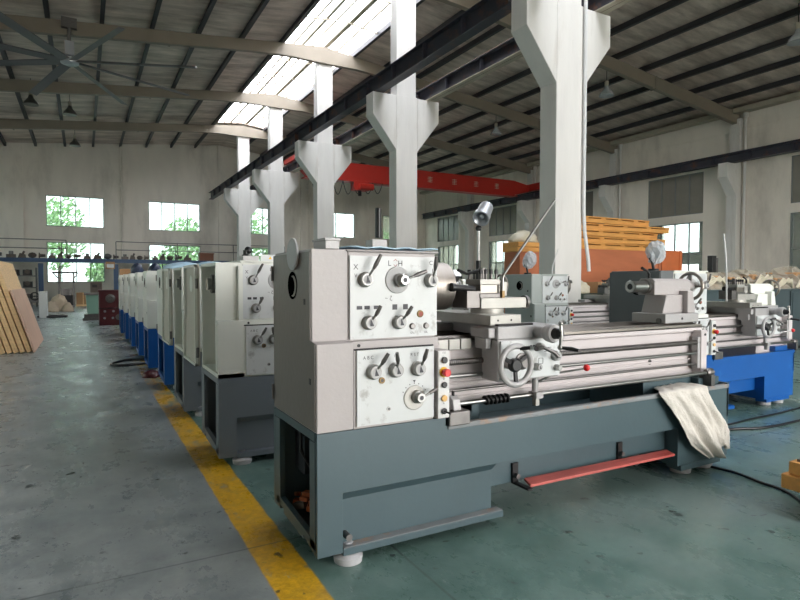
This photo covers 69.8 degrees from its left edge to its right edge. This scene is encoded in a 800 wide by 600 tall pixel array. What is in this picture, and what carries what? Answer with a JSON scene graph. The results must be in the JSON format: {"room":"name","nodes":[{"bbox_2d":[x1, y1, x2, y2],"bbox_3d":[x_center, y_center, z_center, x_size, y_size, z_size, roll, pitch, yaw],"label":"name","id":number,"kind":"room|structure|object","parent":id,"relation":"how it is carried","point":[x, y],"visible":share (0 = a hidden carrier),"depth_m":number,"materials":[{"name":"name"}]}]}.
{"room":"metal workshop","nodes":[
{"label":"metal workshop","id":0,"kind":"room"},
{"bbox_2d":[0,142,424,304],"bbox_3d":[-11.623,-4.894,36.536,31.500,10.000,0.545,-1,2,-29],"label":"wall","id":1,"kind":"structure","parent":0,"point":[127,177],"depth_m":34.13,"materials":[{"name":"paint"}]},
{"bbox_2d":[46,195,103,227],"bbox_3d":[-18.566,-5.034,32.779,2.880,1.730,0.080,-1,2,-29],"label":"window","id":2,"kind":"structure","parent":1,"relation":"in","point":[46,195],"depth_m":32.75,"materials":[{"name":"grey"}]},
{"bbox_2d":[47,242,104,281],"bbox_3d":[-18.566,-2.156,32.875,2.880,2.270,0.080,-1,2,-29],"label":"window","id":3,"kind":"structure","parent":1,"relation":"in","point":[47,242],"depth_m":32.82,"materials":[{"name":"grey"}]},
{"bbox_2d":[148,201,199,231],"bbox_3d":[-13.904,-5.119,35.352,2.970,1.730,0.080,-1,2,-29],"label":"window","id":4,"kind":"structure","parent":1,"relation":"in","point":[148,201],"depth_m":35.34,"materials":[{"name":"grey"}]},
{"bbox_2d":[149,245,199,268],"bbox_3d":[-13.904,-2.241,35.447,2.970,2.270,0.080,-1,2,-29],"label":"window","id":5,"kind":"structure","parent":1,"relation":"in","point":[149,245],"depth_m":35.14,"materials":[{"name":"grey"}]},
{"bbox_2d":[335,213,354,237],"bbox_3d":[-4.558,-5.290,40.508,2.920,1.730,0.080,-1,2,-29],"label":"window","id":6,"kind":"structure","parent":1,"relation":"in","point":[335,213],"depth_m":40.85,"materials":[{"name":"grey"}]},
{"bbox_2d":[224,136,262,256],"bbox_3d":[-8.611,-4.394,31.590,2.060,9.330,0.420,-1,2,-29],"label":"concrete column","id":7,"kind":"structure","parent":0,"point":[243,201],"depth_m":31.36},
{"bbox_2d":[252,107,298,254],"bbox_3d":[-5.712,-4.220,26.340,2.060,9.330,0.420,-1,2,-29],"label":"concrete column","id":8,"kind":"structure","parent":0,"point":[275,185],"depth_m":26.12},
{"bbox_2d":[295,63,350,247],"bbox_3d":[-2.812,-4.046,21.090,2.060,9.330,0.420,-1,2,-29],"label":"concrete column","id":9,"kind":"structure","parent":0,"point":[323,162],"depth_m":20.87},
{"bbox_2d":[0,304,799,599],"bbox_3d":[-0.011,0.861,15.680,31.500,0.120,48.600,-1,2,-29],"label":"floor","id":10,"kind":"structure","parent":0,"point":[110,489],"depth_m":3.16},
{"bbox_2d":[0,319,12,353],"bbox_3d":[-7.941,0.091,11.412,0.572,1.695,2.760,-1,2,-29],"label":"sheet","id":11,"kind":"object","parent":10,"relation":"on","point":[6,343],"visible":0.31,"depth_m":10.33,"materials":[{"name":"brown wood"}]},
{"bbox_2d":[0,302,18,352],"bbox_3d":[-7.852,0.118,11.473,0.555,1.638,2.740,-1,2,-29],"label":"sheet","id":12,"kind":"object","parent":10,"relation":"on","point":[3,317],"visible":0.23,"depth_m":10.37,"materials":[{"name":"brown wood"}]},
{"bbox_2d":[0,284,25,352],"bbox_3d":[-7.775,0.102,11.526,0.564,1.667,2.720,-1,2,-29],"label":"sheet","id":13,"kind":"object","parent":10,"relation":"on","point":[3,300],"visible":0.23,"depth_m":10.40,"materials":[{"name":"brown wood"}]},
{"bbox_2d":[0,261,31,352],"bbox_3d":[-7.698,0.085,11.580,0.572,1.695,2.700,-1,2,-29],"label":"sheet","id":14,"kind":"object","parent":10,"relation":"on","point":[9,280],"visible":0.62,"depth_m":10.53,"materials":[{"name":"brown wood"}]},
{"bbox_2d":[9,288,43,352],"bbox_3d":[-7.509,0.355,11.579,0.371,1.156,2.600,-1,2,-29],"label":"plywood sheet","id":15,"kind":"object","parent":10,"relation":"on","point":[21,301],"visible":1,"depth_m":11.23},
{"bbox_2d":[15,268,37,306],"bbox_3d":[-19.537,-0.648,29.188,1.810,2.000,0.600,-1,2,-29],"label":"rack","id":16,"kind":"object","parent":10,"relation":"on","point":[26,273],"visible":0.35,"depth_m":29.27,"materials":[{"name":"metal"}]},
{"bbox_2d":[28,291,47,317],"bbox_3d":[-12.958,0.167,20.449,0.660,0.950,0.500,-1,2,-29],"label":"machine","id":17,"kind":"object","parent":10,"relation":"on","point":[42,299],"visible":0.85,"depth_m":20.32,"materials":[{"name":"white metal"}]},
{"bbox_2d":[48,301,58,311],"bbox_3d":[-14.862,0.262,24.479,0.548,0.489,0.454,-1,2,-29],"label":"sack","id":18,"kind":"object","parent":10,"relation":"on","point":[52,306],"visible":0.86,"depth_m":24.38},
{"bbox_2d":[51,294,66,310],"bbox_3d":[-15.057,0.101,25.344,0.828,0.754,0.684,-1,2,-29],"label":"sack","id":19,"kind":"object","parent":10,"relation":"on","point":[59,299],"visible":0.63,"depth_m":25.16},
{"bbox_2d":[52,272,77,306],"bbox_3d":[-16.495,-0.506,28.245,1.121,1.780,1.200,-1,2,-29],"label":"rack","id":20,"kind":"object","parent":10,"relation":"on","point":[67,292],"visible":0.75,"depth_m":28.54,"materials":[{"name":"metal"}]},
{"bbox_2d":[62,302,73,311],"bbox_3d":[-14.406,0.290,24.845,0.465,0.409,0.386,-1,2,-29],"label":"sack","id":21,"kind":"object","parent":10,"relation":"on","point":[67,307],"visible":1,"depth_m":24.74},
{"bbox_2d":[76,292,86,305],"bbox_3d":[-16.742,-0.040,30.178,0.560,0.720,0.605,-1,2,-29],"label":"cardboard box","id":22,"kind":"object","parent":10,"relation":"on","point":[80,297],"visible":0.69,"depth_m":29.90,"materials":[{"name":"brown cardboard"}]},
{"bbox_2d":[82,282,101,320],"bbox_3d":[-10.464,0.023,19.536,0.650,1.300,0.700,-1,2,-29],"label":"machine","id":23,"kind":"object","parent":10,"relation":"on","point":[92,304],"visible":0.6,"depth_m":19.40,"materials":[{"name":"green paint"}]},
{"bbox_2d":[98,290,118,325],"bbox_3d":[-8.784,0.220,17.356,0.640,1.050,0.790,-1,2,-29],"label":"machine","id":24,"kind":"object","parent":10,"relation":"on","point":[108,300],"visible":0.77,"depth_m":17.04,"materials":[{"name":"paint"}]},
{"bbox_2d":[118,275,123,332],"bbox_3d":[-5.796,0.105,14.497,2.349,1.468,0.978,-1,2,-29],"label":"lathe","id":25,"kind":"object","parent":10,"relation":"on","point":[120,282],"visible":0.08,"depth_m":13.82,"materials":[{"name":"grey"}]},
{"bbox_2d":[122,274,128,338],"bbox_3d":[-5.014,0.151,13.102,2.349,1.468,0.978,-1,2,-29],"label":"lathe","id":26,"kind":"object","parent":10,"relation":"on","point":[124,278],"visible":0.05,"depth_m":12.43,"materials":[{"name":"grey"}]},
{"bbox_2d":[110,358,145,366],"bbox_3d":[-4.325,0.996,9.165,0.569,0.040,0.700,-1,2,-29],"label":"hose","id":27,"kind":"object","parent":10,"relation":"on","point":[114,364],"visible":0.85,"depth_m":9.03,"materials":[{"name":"black plastic"}]},
{"bbox_2d":[127,273,135,345],"bbox_3d":[-4.232,0.197,11.707,2.349,1.468,0.978,-1,2,-29],"label":"lathe","id":28,"kind":"object","parent":10,"relation":"on","point":[131,283],"visible":0.02,"depth_m":11.04,"materials":[{"name":"grey"}]},
{"bbox_2d":[130,263,143,272],"bbox_3d":[-5.183,-0.632,11.306,0.253,0.212,0.472,-1,2,-29],"label":"bag","id":29,"kind":"object","parent":28,"relation":"on","point":[136,267],"visible":0.93,"depth_m":11.17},
{"bbox_2d":[148,263,160,270],"bbox_3d":[-4.891,-0.638,11.464,0.275,0.213,0.479,-1,2,-29],"label":"bag","id":30,"kind":"object","parent":28,"relation":"on","point":[153,267],"visible":0.79,"depth_m":11.35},
{"bbox_2d":[134,272,143,355],"bbox_3d":[-3.474,0.242,10.355,2.349,1.468,0.978,-1,2,-29],"label":"lathe","id":31,"kind":"object","parent":10,"relation":"on","point":[138,314],"visible":0.04,"depth_m":9.68,"materials":[{"name":"grey"}]},
{"bbox_2d":[0,238,284,290],"bbox_3d":[-15.813,-1.433,31.720,18.244,3.402,3.924,-1,2,-29],"label":"mezzanine","id":32,"kind":"object","parent":10,"relation":"on","point":[110,263],"visible":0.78,"depth_m":29.80,"materials":[{"name":"metal"}]},
{"bbox_2d":[198,253,213,260],"bbox_3d":[-11.045,-2.447,32.619,0.810,0.430,0.540,-1,2,-29],"label":"crate","id":33,"kind":"object","parent":32,"relation":"on","point":[201,256],"visible":0.96,"depth_m":32.39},
{"bbox_2d":[142,271,157,370],"bbox_3d":[-2.701,0.288,8.956,2.349,1.468,0.978,-1,2,-29],"label":"lathe","id":34,"kind":"object","parent":10,"relation":"on","point":[149,319],"visible":0.06,"depth_m":8.29,"materials":[{"name":"grey"}]},
{"bbox_2d":[142,370,159,377],"bbox_3d":[-3.430,1.009,7.907,0.255,0.095,0.338,-1,2,-29],"label":"rag","id":35,"kind":"object","parent":10,"relation":"on","point":[150,373],"visible":0.94,"depth_m":7.81,"materials":[{"name":"red fabric"}]},
{"bbox_2d":[156,269,174,388],"bbox_3d":[-1.922,0.332,7.627,2.349,1.468,0.978,-1,2,-29],"label":"lathe","id":36,"kind":"object","parent":10,"relation":"on","point":[165,352],"visible":0.02,"depth_m":7.01,"materials":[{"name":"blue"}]},
{"bbox_2d":[163,262,196,268],"bbox_3d":[-2.750,-0.441,7.307,0.542,0.094,0.514,-1,2,-29],"label":"plastic cover","id":37,"kind":"object","parent":36,"relation":"on","point":[177,264],"visible":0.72,"depth_m":7.13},
{"bbox_2d":[162,266,201,416],"bbox_3d":[-1.114,0.372,6.417,3.010,1.468,1.264,-1,2,-17],"label":"lathe","id":38,"kind":"object","parent":10,"relation":"on","point":[187,376],"visible":0.06,"depth_m":6.00,"materials":[{"name":"metal"}]},
{"bbox_2d":[183,208,507,464],"bbox_3d":[-0.314,0.176,4.939,3.010,1.959,1.264,-1,2,-17],"label":"lathe","id":39,"kind":"object","parent":10,"relation":"on","point":[237,297],"visible":0.24,"depth_m":4.17,"materials":[{"name":"metal"}]},
{"bbox_2d":[237,256,258,260],"bbox_3d":[-1.137,-0.309,4.287,0.120,0.036,0.180,-1,2,-29],"label":"box","id":40,"kind":"object","parent":39,"relation":"on","point":[253,258],"visible":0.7,"depth_m":4.21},
{"bbox_2d":[260,255,274,260],"bbox_3d":[-0.952,-0.314,4.283,0.180,0.046,0.016,-1,2,-29],"label":"plate","id":41,"kind":"object","parent":39,"relation":"attached to","point":[262,257],"visible":0.5,"depth_m":4.25,"materials":[{"name":"white plastic"}]},
{"bbox_2d":[271,199,728,566],"bbox_3d":[0.907,0.290,3.474,3.175,1.828,0.978,-1,2,-29],"label":"engine lathe","id":42,"kind":"object","parent":10,"relation":"on","point":[399,423],"visible":1,"depth_m":2.97,"materials":[{"name":"grey"}]},
{"bbox_2d":[292,490,309,511],"bbox_3d":[-0.380,1.048,2.996,0.302,0.129,0.451,-1,2,-29],"label":"scrap","id":43,"kind":"object","parent":42,"relation":"on","point":[303,502],"visible":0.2,"depth_m":3.01,"materials":[{"name":"metal"}]},
{"bbox_2d":[312,238,340,248],"bbox_3d":[-0.354,-0.266,2.744,0.080,0.052,0.170,-1,2,-29],"label":"box","id":44,"kind":"object","parent":42,"relation":"on","point":[322,243],"visible":0.88,"depth_m":2.68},
{"bbox_2d":[339,246,437,250],"bbox_3d":[-0.127,-0.259,2.981,0.485,0.013,0.445,-1,2,-29],"label":"plastic sheet","id":45,"kind":"object","parent":42,"relation":"on","point":[344,247],"visible":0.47,"depth_m":2.81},
{"bbox_2d":[434,348,696,418],"bbox_3d":[1.168,0.401,3.421,2.283,0.339,0.170,-1,2,-29],"label":"bed","id":46,"kind":"object","parent":42,"relation":"attached to","point":[446,406],"depth_m":3.10,"materials":[{"name":"metal"}]},
{"bbox_2d":[524,450,674,486],"bbox_3d":[1.240,1.010,3.479,1.236,0.016,0.101,-1,2,-28],"label":"foot pedal","id":47,"kind":"object","parent":42,"relation":"on","point":[557,476],"visible":1,"depth_m":3.42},
{"bbox_2d":[654,382,729,458],"bbox_3d":[1.946,0.822,3.870,0.700,0.502,0.223,-1,2,-20],"label":"cloth","id":48,"kind":"object","parent":42,"relation":"on","point":[704,426],"visible":1,"depth_m":3.81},
{"bbox_2d":[504,251,538,312],"bbox_3d":[2.822,-0.075,12.688,0.900,1.950,0.520,-1,2,-29],"label":"crate","id":49,"kind":"object","parent":10,"relation":"on","point":[518,267],"visible":0.14,"depth_m":12.41,"materials":[{"name":"brown wood"}]},
{"bbox_2d":[503,247,538,251],"bbox_3d":[2.773,-1.101,12.638,0.900,0.100,0.500,-1,2,-29],"label":"sheet","id":50,"kind":"object","parent":49,"relation":"on","point":[508,249],"visible":0.64,"depth_m":12.38,"materials":[{"name":"orange wood"}]},
{"bbox_2d":[503,242,538,247],"bbox_3d":[2.780,-1.205,12.622,0.900,0.100,0.530,-1,2,-29],"label":"sheet","id":51,"kind":"object","parent":50,"relation":"on","point":[510,244],"visible":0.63,"depth_m":12.35,"materials":[{"name":"orange wood"}]},
{"bbox_2d":[508,230,537,242],"bbox_3d":[2.736,-1.400,12.610,0.785,0.279,0.528,-1,2,-29],"label":"plastic wrap","id":52,"kind":"object","parent":51,"relation":"on","point":[520,236],"visible":0.87,"depth_m":12.43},
{"bbox_2d":[504,249,609,324],"bbox_3d":[3.005,0.131,8.753,2.848,1.797,0.978,-1,2,-29],"label":"engine lathe","id":53,"kind":"object","parent":10,"relation":"on","point":[547,293],"visible":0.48,"depth_m":8.18,"materials":[{"name":"metal"}]},
{"bbox_2d":[523,251,536,273],"bbox_3d":[1.843,-0.533,8.141,0.216,0.334,0.176,-1,2,-29],"label":"lamp","id":54,"kind":"object","parent":53,"relation":"on","point":[531,256],"visible":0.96,"depth_m":8.12,"materials":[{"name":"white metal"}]},
{"bbox_2d":[568,307,608,323],"bbox_3d":[3.269,0.254,8.703,1.978,0.327,0.170,-1,2,-29],"label":"bed","id":55,"kind":"object","parent":53,"relation":"attached to","point":[570,309],"depth_m":8.47,"materials":[{"name":"metal"}]},
{"bbox_2d":[581,293,602,298],"bbox_3d":[3.937,0.378,12.130,1.000,1.040,0.600,-1,2,-29],"label":"bin","id":56,"kind":"object","parent":10,"relation":"on","point":[582,294],"visible":0.14,"depth_m":11.81,"materials":[{"name":"grey"}]},
{"bbox_2d":[581,281,589,292],"bbox_3d":[3.721,-0.281,11.928,0.526,0.278,0.473,-1,2,-29],"label":"bag","id":57,"kind":"object","parent":56,"relation":"on","point":[585,288],"visible":0.35,"depth_m":11.76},
{"bbox_2d":[586,282,605,292],"bbox_3d":[4.215,-0.267,12.205,0.420,0.235,0.400,-1,2,-29],"label":"carton","id":58,"kind":"object","parent":56,"relation":"on","point":[593,285],"visible":0.37,"depth_m":12.03,"materials":[{"name":"cardboard"}]},
{"bbox_2d":[581,249,660,281],"bbox_3d":[5.111,-0.180,14.177,2.850,2.060,0.920,-1,2,-29],"label":"crate","id":59,"kind":"object","parent":10,"relation":"on","point":[602,262],"visible":0.08,"depth_m":13.59,"materials":[{"name":"brown wood"}]},
{"bbox_2d":[581,242,649,250],"bbox_3d":[5.072,-1.284,14.159,2.700,0.140,0.930,-1,2,-29],"label":"pallet","id":60,"kind":"object","parent":59,"relation":"on","point":[604,246],"visible":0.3,"depth_m":13.71,"materials":[{"name":"orange wood"}]},
{"bbox_2d":[581,236,665,245],"bbox_3d":[5.159,-1.438,14.202,3.000,0.140,0.930,-1,2,-27],"label":"pallet","id":61,"kind":"object","parent":60,"relation":"on","point":[609,240],"visible":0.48,"depth_m":13.80,"materials":[{"name":"orange wood"}]},
{"bbox_2d":[581,229,657,238],"bbox_3d":[5.028,-1.589,14.125,2.900,0.140,0.930,-1,2,-31],"label":"pallet","id":62,"kind":"object","parent":61,"relation":"on","point":[590,232],"visible":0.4,"depth_m":13.77,"materials":[{"name":"orange wood"}]},
{"bbox_2d":[582,223,669,233],"bbox_3d":[5.177,-1.745,14.202,3.200,0.140,0.930,-1,2,-26],"label":"pallet","id":63,"kind":"object","parent":62,"relation":"on","point":[610,227],"visible":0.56,"depth_m":13.88,"materials":[{"name":"orange wood"}]},
{"bbox_2d":[586,216,649,226],"bbox_3d":[4.985,-1.894,14.091,2.300,0.140,0.930,-1,2,-30],"label":"pallet","id":64,"kind":"object","parent":63,"relation":"on","point":[589,219],"visible":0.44,"depth_m":13.69,"materials":[{"name":"orange wood"}]},
{"bbox_2d":[661,250,681,270],"bbox_3d":[6.736,-0.234,15.216,0.800,2.100,1.070,-1,2,-29],"label":"crate","id":65,"kind":"object","parent":10,"relation":"on","point":[672,259],"visible":0.08,"depth_m":14.74,"materials":[{"name":"brown wood"}]},
{"bbox_2d":[608,234,799,409],"bbox_3d":[3.314,0.226,5.887,2.319,1.795,0.979,-1,2,-29],"label":"engine lathe","id":66,"kind":"object","parent":10,"relation":"on","point":[751,347],"visible":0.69,"depth_m":5.87,"materials":[{"name":"grey"}]},
{"bbox_2d":[645,241,665,270],"bbox_3d":[2.527,-0.442,5.671,0.211,0.305,0.178,-1,2,-29],"label":"lamp","id":67,"kind":"object","parent":66,"relation":"on","point":[655,250],"visible":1,"depth_m":5.65,"materials":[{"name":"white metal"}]},
{"bbox_2d":[707,320,785,354],"bbox_3d":[3.635,0.348,5.868,1.578,0.327,0.170,-1,2,-29],"label":"bed","id":68,"kind":"object","parent":66,"relation":"attached to","point":[748,327],"depth_m":5.82,"materials":[{"name":"metal"}]},
{"bbox_2d":[610,459,799,501],"bbox_3d":[2.142,1.192,3.596,0.597,0.018,1.761,-1,2,-29],"label":"cable","id":69,"kind":"object","parent":10,"relation":"on","point":[713,467],"visible":0.66,"depth_m":3.77,"materials":[{"name":"black plastic"}]},
{"bbox_2d":[707,289,725,300],"bbox_3d":[5.351,0.391,10.397,1.430,1.170,1.040,-1,2,-29],"label":"base cabinet","id":70,"kind":"object","parent":10,"relation":"on","point":[712,295],"visible":0.02,"depth_m":9.81,"materials":[{"name":"black metal"}]},
{"bbox_2d":[707,275,725,289],"bbox_3d":[5.251,-0.355,10.123,0.743,0.334,0.832,-1,2,-29],"label":"wrapped bundle","id":71,"kind":"object","parent":70,"relation":"on","point":[715,282],"visible":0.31,"depth_m":9.84,"materials":[{"name":"plastic"}]},
{"bbox_2d":[720,277,749,288],"bbox_3d":[5.896,-0.353,10.467,0.634,0.309,0.810,-1,2,-29],"label":"wrapped bundle","id":72,"kind":"object","parent":70,"relation":"on","point":[722,283],"visible":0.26,"depth_m":10.19,"materials":[{"name":"plastic"}]},
{"bbox_2d":[727,407,799,424],"bbox_3d":[3.512,1.126,5.575,2.502,0.018,0.121,-1,2,-29],"label":"cable","id":73,"kind":"object","parent":10,"relation":"on","point":[740,421],"visible":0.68,"depth_m":5.54,"materials":[{"name":"black plastic"}]},
{"bbox_2d":[729,419,799,430],"bbox_3d":[3.773,1.128,5.421,3.017,0.024,0.159,-1,2,-24],"label":"cable","id":74,"kind":"object","parent":10,"relation":"on","point":[797,420],"visible":0.63,"depth_m":5.11,"materials":[{"name":"black plastic"}]},
{"bbox_2d":[773,289,790,309],"bbox_3d":[6.620,0.367,11.097,1.430,1.170,1.040,-1,2,-29],"label":"base cabinet","id":75,"kind":"object","parent":10,"relation":"on","point":[782,299],"visible":0.09,"depth_m":10.85,"materials":[{"name":"black metal"}]},
{"bbox_2d":[707,256,717,275],"bbox_3d":[6.101,-0.543,11.180,0.280,0.640,0.120,-1,2,-29],"label":"gauge","id":76,"kind":"object","parent":75,"relation":"on","point":[712,261],"visible":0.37,"depth_m":11.13,"materials":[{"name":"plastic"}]},
{"bbox_2d":[722,274,773,286],"bbox_3d":[6.522,-0.400,10.834,0.724,0.376,0.850,-1,2,-29],"label":"wrapped bundle","id":77,"kind":"object","parent":75,"relation":"on","point":[753,278],"visible":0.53,"depth_m":10.51,"materials":[{"name":"plastic"}]},
{"bbox_2d":[767,278,792,288],"bbox_3d":[7.146,-0.368,11.173,0.631,0.291,0.838,-1,2,-29],"label":"wrapped bundle","id":78,"kind":"object","parent":75,"relation":"on","point":[783,282],"visible":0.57,"depth_m":10.84,"materials":[{"name":"plastic"}]},
{"bbox_2d":[781,458,799,492],"bbox_3d":[2.676,1.061,3.228,0.770,0.305,0.600,-1,2,-29],"label":"wooden crate","id":79,"kind":"object","parent":10,"relation":"on","point":[790,480],"visible":1,"depth_m":3.26,"materials":[{"name":"orange wood"}]},
{"bbox_2d":[786,288,799,347],"bbox_3d":[7.889,0.344,11.798,1.430,1.170,1.040,-1,2,-29],"label":"base cabinet","id":80,"kind":"object","parent":10,"relation":"on","point":[794,293],"visible":0.15,"depth_m":11.08,"materials":[{"name":"black metal"}]},
{"bbox_2d":[765,272,799,288],"bbox_3d":[7.844,-0.459,11.549,0.816,0.448,0.826,-1,2,-29],"label":"wrapped bundle","id":81,"kind":"object","parent":80,"relation":"on","point":[795,275],"visible":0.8,"depth_m":11.26,"materials":[{"name":"cardboard"}]},
{"bbox_2d":[0,0,799,194],"bbox_3d":[-0.011,-7.996,15.386,31.700,2.537,48.800,-1,2,-29],"label":"ceiling","id":82,"kind":"structure","parent":0,"point":[670,65],"depth_m":21.27,"materials":[{"name":"metal"}]},
{"bbox_2d":[23,78,38,106],"bbox_3d":[-14.001,-7.901,21.720,0.520,0.994,0.520,-1,2,-29],"label":"pendant lamp","id":83,"kind":"object","parent":82,"relation":"hanging from","point":[30,101],"visible":0.8,"depth_m":21.65,"materials":[{"name":"black metal"}]},
{"bbox_2d":[63,95,76,116],"bbox_3d":[-13.276,-8.008,23.031,0.520,1.121,0.520,-1,2,-29],"label":"pendant lamp","id":84,"kind":"object","parent":82,"relation":"hanging from","point":[69,111],"visible":0.99,"depth_m":22.97,"materials":[{"name":"black metal"}]},
{"bbox_2d":[69,130,80,146],"bbox_3d":[-16.079,-8.190,28.334,0.520,1.132,0.520,-1,2,-29],"label":"pendant lamp","id":85,"kind":"object","parent":82,"relation":"hanging from","point":[74,143],"visible":0.95,"depth_m":28.26,"materials":[{"name":"black metal"}]},
{"bbox_2d":[0,12,196,104],"bbox_3d":[-9.667,-7.524,16.754,7.005,1.430,7.005,-1,2,-29],"label":"ceiling fan","id":86,"kind":"object","parent":82,"relation":"hanging from","point":[67,60],"visible":1,"depth_m":16.68,"materials":[{"name":"metal"}]},
{"bbox_2d":[599,71,613,97],"bbox_3d":[7.350,-7.775,20.374,0.520,1.032,0.520,-1,2,-29],"label":"pendant lamp","id":87,"kind":"object","parent":82,"relation":"hanging from","point":[605,93],"visible":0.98,"depth_m":20.31,"materials":[{"name":"black metal"}]},
{"bbox_2d":[787,3,799,45],"bbox_3d":[10.814,-7.525,15.552,0.520,1.051,0.520,-1,2,-29],"label":"pendant lamp","id":88,"kind":"object","parent":82,"relation":"hanging from","point":[794,40],"visible":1,"depth_m":15.52,"materials":[{"name":"black metal"}]},
{"bbox_2d":[366,0,438,248],"bbox_3d":[0.088,-3.872,15.840,2.060,9.330,0.420,-1,2,-29],"label":"concrete column","id":89,"kind":"structure","parent":0,"point":[403,122],"depth_m":15.63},
{"bbox_2d":[511,0,609,302],"bbox_3d":[3.010,-3.697,10.549,2.060,9.330,0.515,-1,2,-29],"label":"concrete column","id":90,"kind":"structure","parent":0,"point":[562,43],"depth_m":10.43,"materials":[{"name":"white concrete"}]},
{"bbox_2d":[209,0,511,199],"bbox_3d":[-1.817,-5.840,17.489,0.260,0.485,40.700,-1,2,-29],"label":"rail","id":91,"kind":"object","parent":90,"relation":"on","point":[484,13],"visible":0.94,"depth_m":14.33,"materials":[{"name":"metal"}]},
{"bbox_2d":[250,0,632,189],"bbox_3d":[-0.416,-5.851,18.262,0.260,0.455,40.700,-1,2,-29],"label":"rail","id":92,"kind":"object","parent":90,"relation":"on","point":[508,51],"visible":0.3,"depth_m":14.41,"materials":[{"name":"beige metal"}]},
{"bbox_2d":[284,154,539,197],"bbox_3d":[1.321,-5.804,29.452,14.150,1.750,2.600,-1,2,-29],"label":"crane","id":93,"kind":"object","parent":92,"relation":"on","point":[361,177],"visible":0.73,"depth_m":29.56,"materials":[{"name":"red metal"}]},
{"bbox_2d":[383,213,799,278],"bbox_3d":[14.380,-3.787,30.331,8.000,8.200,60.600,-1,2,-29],"label":"wall","id":94,"kind":"structure","parent":0,"point":[694,259],"depth_m":33.63,"materials":[{"name":"paint"}]},
{"bbox_2d":[425,99,799,278],"bbox_3d":[13.341,-3.527,22.646,1.250,8.190,48.460,-1,2,-29],"label":"wall","id":95,"kind":"structure","parent":0,"point":[748,202],"depth_m":23.85,"materials":[{"name":"paint"}]},
{"bbox_2d":[438,215,457,241],"bbox_3d":[3.502,-5.127,41.308,0.080,1.750,2.740,-1,2,-29],"label":"window","id":96,"kind":"structure","parent":95,"relation":"in","point":[447,226],"depth_m":41.30,"materials":[{"name":"grey"}]},
{"bbox_2d":[438,245,457,269],"bbox_3d":[3.502,-2.528,41.394,0.080,2.750,2.740,-1,2,-29],"label":"window","id":97,"kind":"structure","parent":95,"relation":"in","point":[452,245],"depth_m":41.35,"materials":[{"name":"grey"}]},
{"bbox_2d":[489,240,507,278],"bbox_3d":[6.474,-2.350,36.013,0.080,2.750,2.740,-1,2,-29],"label":"window","id":98,"kind":"structure","parent":95,"relation":"in","point":[502,262],"depth_m":36.44,"materials":[{"name":"grey"}]},
{"bbox_2d":[489,205,516,235],"bbox_3d":[6.474,-4.948,35.926,0.080,1.750,2.740,-1,2,-29],"label":"window","id":99,"kind":"structure","parent":95,"relation":"in","point":[502,221],"depth_m":35.91,"materials":[{"name":"grey"}]},
{"bbox_2d":[586,191,592,215],"bbox_3d":[9.349,-4.776,30.720,0.080,1.750,2.740,-1,2,-29],"label":"window","id":100,"kind":"structure","parent":95,"relation":"in","point":[589,195],"depth_m":29.79,"materials":[{"name":"grey"}]},
{"bbox_2d":[421,139,799,218],"bbox_3d":[11.636,-5.680,25.096,0.300,0.410,41.000,-1,2,-29],"label":"rail","id":101,"kind":"object","parent":95,"relation":"on","point":[792,146],"visible":0.77,"depth_m":24.95,"materials":[{"name":"metal"}]},
{"bbox_2d":[648,172,703,218],"bbox_3d":[12.249,-4.602,25.471,0.080,1.750,2.740,-1,2,-29],"label":"window","id":102,"kind":"structure","parent":95,"relation":"in","point":[683,194],"depth_m":25.43,"materials":[{"name":"grey"}]},
{"bbox_2d":[650,221,702,270],"bbox_3d":[12.249,-2.003,25.557,0.080,2.750,2.740,-1,2,-29],"label":"window","id":103,"kind":"structure","parent":95,"relation":"in","point":[688,254],"depth_m":24.96,"materials":[{"name":"grey"}]},
{"bbox_2d":[789,212,799,271],"bbox_3d":[15.221,-1.825,20.175,0.080,2.750,2.740,-1,2,-29],"label":"window","id":104,"kind":"structure","parent":95,"relation":"in","point":[791,215],"depth_m":21.32,"materials":[{"name":"grey"}]},
{"bbox_2d":[791,155,799,202],"bbox_3d":[15.221,-4.423,20.089,0.080,1.750,2.740,-1,2,-29],"label":"window","id":105,"kind":"structure","parent":95,"relation":"in","point":[795,173],"depth_m":21.17,"materials":[{"name":"grey"}]},
{"label":"outside","id":106,"kind":"structure","parent":0,"visible":0},
{"bbox_3d":[-0.911,0.841,22.382,140.000,0.275,180.000,-1,2,-29],"label":"ground","id":107,"kind":"structure","parent":106,"visible":0},
{"bbox_2d":[47,196,86,281],"bbox_3d":[-24.055,-3.726,40.348,3.752,7.657,3.644,-1,2,-29],"label":"tree","id":108,"kind":"object","parent":107,"relation":"on","point":[54,218],"visible":0.46,"depth_m":40.11,"materials":[{"name":"green plant"}]},
{"bbox_2d":[84,258,103,281],"bbox_3d":[-19.387,-1.414,38.394,3.086,3.171,3.114,-1,2,-29],"label":"tree","id":109,"kind":"object","parent":107,"relation":"on","point":[97,273],"visible":0.23,"depth_m":37.31,"materials":[{"name":"green plant"}]},
{"bbox_2d":[150,248,197,268],"bbox_3d":[-15.655,-1.800,40.416,3.891,3.806,3.875,-1,2,-29],"label":"tree","id":110,"kind":"object","parent":107,"relation":"on","point":[183,254],"visible":0.15,"depth_m":39.90,"materials":[{"name":"green plant"}]},
{"bbox_2d":[164,216,198,260],"bbox_3d":[-17.060,-3.345,45.322,3.299,6.567,3.355,-1,2,-29],"label":"tree","id":111,"kind":"object","parent":107,"relation":"on","point":[183,223],"visible":0.24,"depth_m":44.84,"materials":[{"name":"green plant"}]},
{"bbox_2d":[252,211,267,260],"bbox_3d":[-11.918,-3.598,44.769,4.872,7.110,4.805,-1,2,-29],"label":"tree","id":112,"kind":"object","parent":107,"relation":"on","point":[255,250],"visible":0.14,"depth_m":44.51,"materials":[{"name":"green plant"}]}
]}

